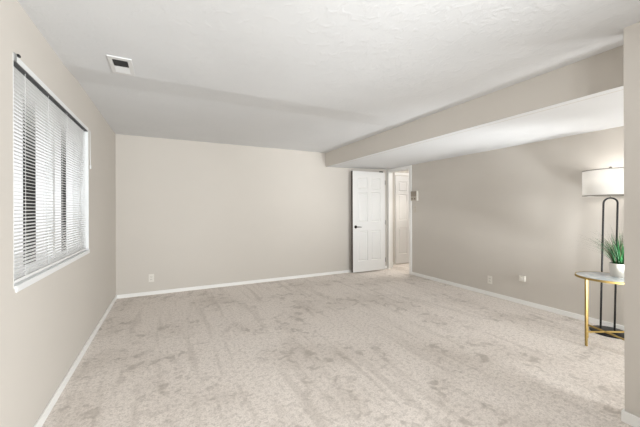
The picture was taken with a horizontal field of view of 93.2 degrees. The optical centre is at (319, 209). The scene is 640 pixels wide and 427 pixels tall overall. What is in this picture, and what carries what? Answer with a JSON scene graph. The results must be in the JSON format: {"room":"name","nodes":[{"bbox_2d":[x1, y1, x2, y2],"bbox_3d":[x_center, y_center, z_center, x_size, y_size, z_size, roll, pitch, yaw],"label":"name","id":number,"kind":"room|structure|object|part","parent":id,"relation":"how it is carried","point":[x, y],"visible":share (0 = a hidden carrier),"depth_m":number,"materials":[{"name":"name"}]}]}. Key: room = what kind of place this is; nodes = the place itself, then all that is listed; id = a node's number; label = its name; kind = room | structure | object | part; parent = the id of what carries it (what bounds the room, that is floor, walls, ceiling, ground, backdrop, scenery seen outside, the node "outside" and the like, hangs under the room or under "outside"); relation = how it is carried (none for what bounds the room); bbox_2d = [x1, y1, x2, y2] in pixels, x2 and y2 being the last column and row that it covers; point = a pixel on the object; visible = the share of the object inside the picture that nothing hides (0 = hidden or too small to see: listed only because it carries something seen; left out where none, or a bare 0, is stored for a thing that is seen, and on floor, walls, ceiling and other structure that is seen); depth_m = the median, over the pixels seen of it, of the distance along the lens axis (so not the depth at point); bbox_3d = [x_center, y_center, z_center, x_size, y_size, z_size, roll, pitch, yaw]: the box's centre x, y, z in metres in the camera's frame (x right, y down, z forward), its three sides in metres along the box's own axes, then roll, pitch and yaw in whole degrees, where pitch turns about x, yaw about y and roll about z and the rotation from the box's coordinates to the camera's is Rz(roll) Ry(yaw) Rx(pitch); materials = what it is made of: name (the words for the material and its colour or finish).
{"room":"living room","nodes":[
{"label":"living room","id":0,"kind":"room"},
{"bbox_2d":[0,0,115,426],"bbox_3d":[-1.118,0.055,0.568,0.120,2.457,8.654,0,0,-27],"label":"wall","id":1,"kind":"structure","parent":0,"point":[45,325],"depth_m":1.84,"materials":[{"name":"beige paint"}]},
{"bbox_2d":[13,58,89,292],"bbox_3d":[-1.908,-0.178,2.172,0.118,1.192,1.566,0,0,-27],"label":"window","id":2,"kind":"structure","parent":1,"relation":"in","point":[84,207],"depth_m":2.26,"materials":[{"name":"white plastic"}]},
{"bbox_2d":[13,52,90,283],"bbox_3d":[-1.868,-0.201,2.186,0.071,1.166,1.550,0,0,-27],"label":"window blind","id":3,"kind":"object","parent":2,"relation":"attached to","point":[32,88],"visible":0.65,"depth_m":1.93,"materials":[{"name":"white plastic"}]},
{"bbox_3d":[-1.622,-0.190,1.650,0.028,1.110,0.002,0,0,-27],"label":"ladder cord","id":4,"kind":"part","parent":3,"relation":"part of","materials":[{"name":"white fabric"}]},
{"bbox_3d":[-1.781,-0.189,1.967,0.028,1.110,0.002,0,0,-27],"label":"ladder cord","id":5,"kind":"part","parent":3,"relation":"part of","materials":[{"name":"white fabric"}]},
{"bbox_3d":[-1.884,0.373,2.179,0.026,0.018,1.540,0,0,-27],"label":"rail","id":6,"kind":"part","parent":3,"relation":"part of","materials":[{"name":"white plastic"}]},
{"bbox_3d":[-1.960,-0.189,2.327,0.028,1.110,0.002,0,0,-27],"label":"ladder cord","id":7,"kind":"part","parent":3,"relation":"part of","materials":[{"name":"white fabric"}]},
{"bbox_3d":[-1.885,0.401,2.183,0.070,0.035,1.564,0,0,-27],"label":"sill","id":8,"kind":"part","parent":2,"relation":"part of","materials":[{"name":"white plastic"}]},
{"bbox_2d":[34,294,116,426],"bbox_3d":[-1.055,1.252,0.597,0.012,0.062,8.414,0,0,-27],"label":"baseboard","id":9,"kind":"structure","parent":1,"relation":"attached to","point":[53,400],"depth_m":2.28,"materials":[{"name":"white paint"}]},
{"bbox_2d":[115,134,386,294],"bbox_3d":[-0.715,0.054,5.537,5.035,2.457,0.120,0,0,-27],"label":"wall","id":10,"kind":"structure","parent":0,"point":[189,213],"depth_m":5.03,"materials":[{"name":"beige paint"}]},
{"bbox_2d":[149,274,153,281],"bbox_3d":[-2.537,1.035,4.554,0.072,0.116,0.009,0,0,-27],"label":"wall outlet","id":11,"kind":"object","parent":10,"relation":"attached to","point":[151,276],"visible":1,"depth_m":4.55,"materials":[{"name":"beige plastic"}]},
{"bbox_2d":[117,266,386,298],"bbox_3d":[-0.739,1.256,5.449,4.883,0.054,0.012,0,0,-27],"label":"baseboard","id":12,"kind":"structure","parent":10,"relation":"attached to","point":[343,271],"depth_m":5.03,"materials":[{"name":"white paint"}]},
{"bbox_2d":[351,171,385,272],"bbox_3d":[1.011,0.235,6.158,0.813,2.040,0.102,0,0,-27],"label":"door","id":13,"kind":"structure","parent":10,"relation":"in","point":[368,222],"depth_m":6.15,"materials":[{"name":"white paint"}]},
{"bbox_2d":[386,172,392,268],"bbox_3d":[1.523,0.234,6.545,0.154,2.082,0.071,0,0,-27],"label":"trim","id":14,"kind":"structure","parent":10,"relation":"attached to","point":[389,176],"depth_m":6.56,"materials":[{"name":"white paint"}]},
{"bbox_2d":[18,0,639,152],"bbox_3d":[0.414,-1.134,1.334,3.552,0.129,8.654,0,0,-27],"label":"ceiling","id":15,"kind":"structure","parent":0,"point":[323,76],"depth_m":2.10,"materials":[{"name":"paint"}]},
{"bbox_2d":[106,55,135,76],"bbox_3d":[-1.469,-1.060,2.247,0.148,0.014,0.300,0,0,-27],"label":"ceiling vent","id":16,"kind":"object","parent":15,"relation":"in","point":[119,65],"visible":1,"depth_m":2.23,"materials":[{"name":"white metal"}]},
{"bbox_2d":[42,263,632,426],"bbox_3d":[2.062,1.323,2.364,7.407,0.100,9.034,0,0,-27],"label":"floor","id":17,"kind":"structure","parent":0,"point":[392,347],"depth_m":2.52,"materials":[{"name":"beige carpet"}]},
{"bbox_2d":[575,271,623,345],"bbox_3d":[2.675,0.947,2.799,0.490,0.648,0.490,0,0,-27],"label":"side table","id":18,"kind":"object","parent":17,"relation":"on","point":[604,277],"visible":0.69,"depth_m":2.81,"materials":[{"name":"gold stone"}]},
{"bbox_3d":[2.477,0.955,2.818,0.014,0.633,0.021,0,0,6],"label":"leg","id":19,"kind":"part","parent":18,"relation":"part of","materials":[{"name":"gold metal"}]},
{"bbox_2d":[578,231,623,277],"bbox_3d":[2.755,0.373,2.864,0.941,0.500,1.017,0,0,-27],"label":"potted grass","id":20,"kind":"object","parent":18,"relation":"on","point":[616,266],"depth_m":2.79,"materials":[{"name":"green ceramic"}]},
{"bbox_2d":[609,262,623,277],"bbox_3d":[2.778,0.562,2.803,0.146,0.121,0.146,0,0,-27],"label":"pot","id":21,"kind":"object","parent":20,"relation":"attached to","point":[616,269],"depth_m":2.77,"materials":[{"name":"white ceramic"}]},
{"bbox_2d":[582,166,623,338],"bbox_3d":[2.977,0.415,3.102,0.313,1.710,0.467,0,0,-27],"label":"floor lamp","id":22,"kind":"object","parent":17,"relation":"on","point":[609,181],"visible":0.84,"depth_m":3.08,"materials":[{"name":"black metal"}]},
{"bbox_3d":[2.979,-0.273,3.104,0.300,0.270,0.464,0,0,-27],"label":"lamp shade","id":23,"kind":"part","parent":22,"relation":"part of","materials":[{"name":"white fabric"}]},
{"bbox_3d":[2.979,-0.405,3.104,0.302,0.008,0.467,0,0,-27],"label":"shade trim","id":24,"kind":"part","parent":22,"relation":"part of","materials":[{"name":"silver metal"}]},
{"bbox_3d":[2.980,-0.142,3.104,0.302,0.010,0.467,0,0,-27],"label":"shade trim","id":25,"kind":"part","parent":22,"relation":"part of","materials":[{"name":"silver metal"}]},
{"bbox_2d":[393,170,408,264],"bbox_3d":[2.429,0.043,7.396,2.252,2.457,0.120,0,0,-27],"label":"wall","id":26,"kind":"structure","parent":0,"point":[406,171],"depth_m":6.96,"materials":[{"name":"beige paint"}]},
{"bbox_2d":[394,172,408,254],"bbox_3d":[2.125,0.210,7.168,0.920,2.125,0.018,0,0,-27],"label":"trim","id":27,"kind":"structure","parent":26,"relation":"attached to","point":[395,173],"depth_m":6.97,"materials":[{"name":"white paint"}]},
{"bbox_2d":[395,176,408,263],"bbox_3d":[2.107,0.240,7.121,0.790,2.030,0.110,0,0,-27],"label":"door","id":28,"kind":"structure","parent":26,"relation":"in","point":[401,182],"depth_m":7.05,"materials":[{"name":"white paint"}]},
{"bbox_2d":[326,45,623,166],"bbox_3d":[2.031,-0.976,2.140,0.100,0.295,8.414,0,0,-27],"label":"beam","id":29,"kind":"structure","parent":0,"point":[604,71],"depth_m":2.71,"materials":[{"name":"beige paint"}]},
{"bbox_2d":[327,86,623,168],"bbox_3d":[2.659,-0.886,2.453,1.502,0.114,8.414,0,0,-27],"label":"ceiling","id":30,"kind":"structure","parent":0,"point":[606,111],"depth_m":3.31,"materials":[{"name":"paint"}]},
{"bbox_2d":[412,126,623,325],"bbox_3d":[3.415,0.040,2.761,0.120,2.457,8.534,0,0,-27],"label":"wall","id":31,"kind":"structure","parent":0,"point":[503,214],"depth_m":4.00,"materials":[{"name":"beige paint"}]},
{"bbox_2d":[387,165,411,274],"bbox_3d":[1.675,0.208,6.247,0.148,2.132,0.742,0,0,-27],"label":"trim","id":32,"kind":"structure","parent":31,"relation":"attached to","point":[404,168],"depth_m":5.91,"materials":[{"name":"white paint"}]},
{"bbox_2d":[411,191,417,200],"bbox_3d":[1.806,-0.254,5.791,0.053,0.185,0.152,0,0,-27],"label":"thermostat","id":33,"kind":"object","parent":31,"relation":"attached to","point":[414,194],"visible":1,"depth_m":5.76,"materials":[{"name":"beige plastic"}]},
{"bbox_2d":[488,276,491,283],"bbox_3d":[2.500,1.040,4.458,0.009,0.116,0.072,0,0,-27],"label":"wall outlet","id":34,"kind":"object","parent":31,"relation":"attached to","point":[489,277],"visible":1,"depth_m":4.45,"materials":[{"name":"beige plastic"}]},
{"bbox_2d":[412,272,623,330],"bbox_3d":[3.499,1.239,2.452,0.012,0.058,7.670,0,0,-27],"label":"baseboard","id":35,"kind":"structure","parent":31,"relation":"attached to","point":[542,307],"depth_m":3.99,"materials":[{"name":"white paint"}]},
{"bbox_2d":[519,275,525,281],"bbox_3d":[2.692,0.923,4.034,0.044,0.076,0.076,0,0,-27],"label":"phone jack","id":36,"kind":"object","parent":31,"relation":"attached to","point":[522,278],"visible":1,"depth_m":4.02,"materials":[{"name":"beige plastic"}]},
{"bbox_2d":[623,22,639,417],"bbox_3d":[2.771,0.042,0.047,0.120,2.457,4.011,0,0,-27],"label":"wall partition","id":37,"kind":"structure","parent":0,"point":[631,34],"depth_m":1.78,"materials":[{"name":"beige paint"}]},
{"bbox_2d":[621,408,639,426],"bbox_3d":[2.772,1.238,0.052,0.144,0.066,4.023,0,0,-27],"label":"baseboard","id":38,"kind":"structure","parent":37,"relation":"attached to","point":[626,417],"depth_m":1.78,"materials":[{"name":"white paint"}]},
{"label":"outside","id":39,"kind":"structure","parent":0,"visible":0},
{"bbox_2d":[14,252,56,268],"bbox_3d":[-5.051,1.137,1.390,6.193,0.280,11.000,0,0,-27],"label":"ground","id":40,"kind":"structure","parent":39,"point":[55,252],"depth_m":6.14,"materials":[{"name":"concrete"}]},
{"bbox_2d":[23,96,35,264],"bbox_3d":[-3.527,-0.183,3.678,0.060,2.350,0.314,0,0,-27],"label":"post","id":41,"kind":"object","parent":40,"relation":"on","point":[33,206],"visible":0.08,"depth_m":3.64,"materials":[{"name":"brown wood"}]},
{"bbox_2d":[61,127,66,250],"bbox_3d":[-4.123,-0.181,4.872,0.060,2.350,0.164,0,0,-27],"label":"post","id":42,"kind":"object","parent":40,"relation":"on","point":[63,181],"visible":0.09,"depth_m":4.82,"materials":[{"name":"brown wood"}]}
]}

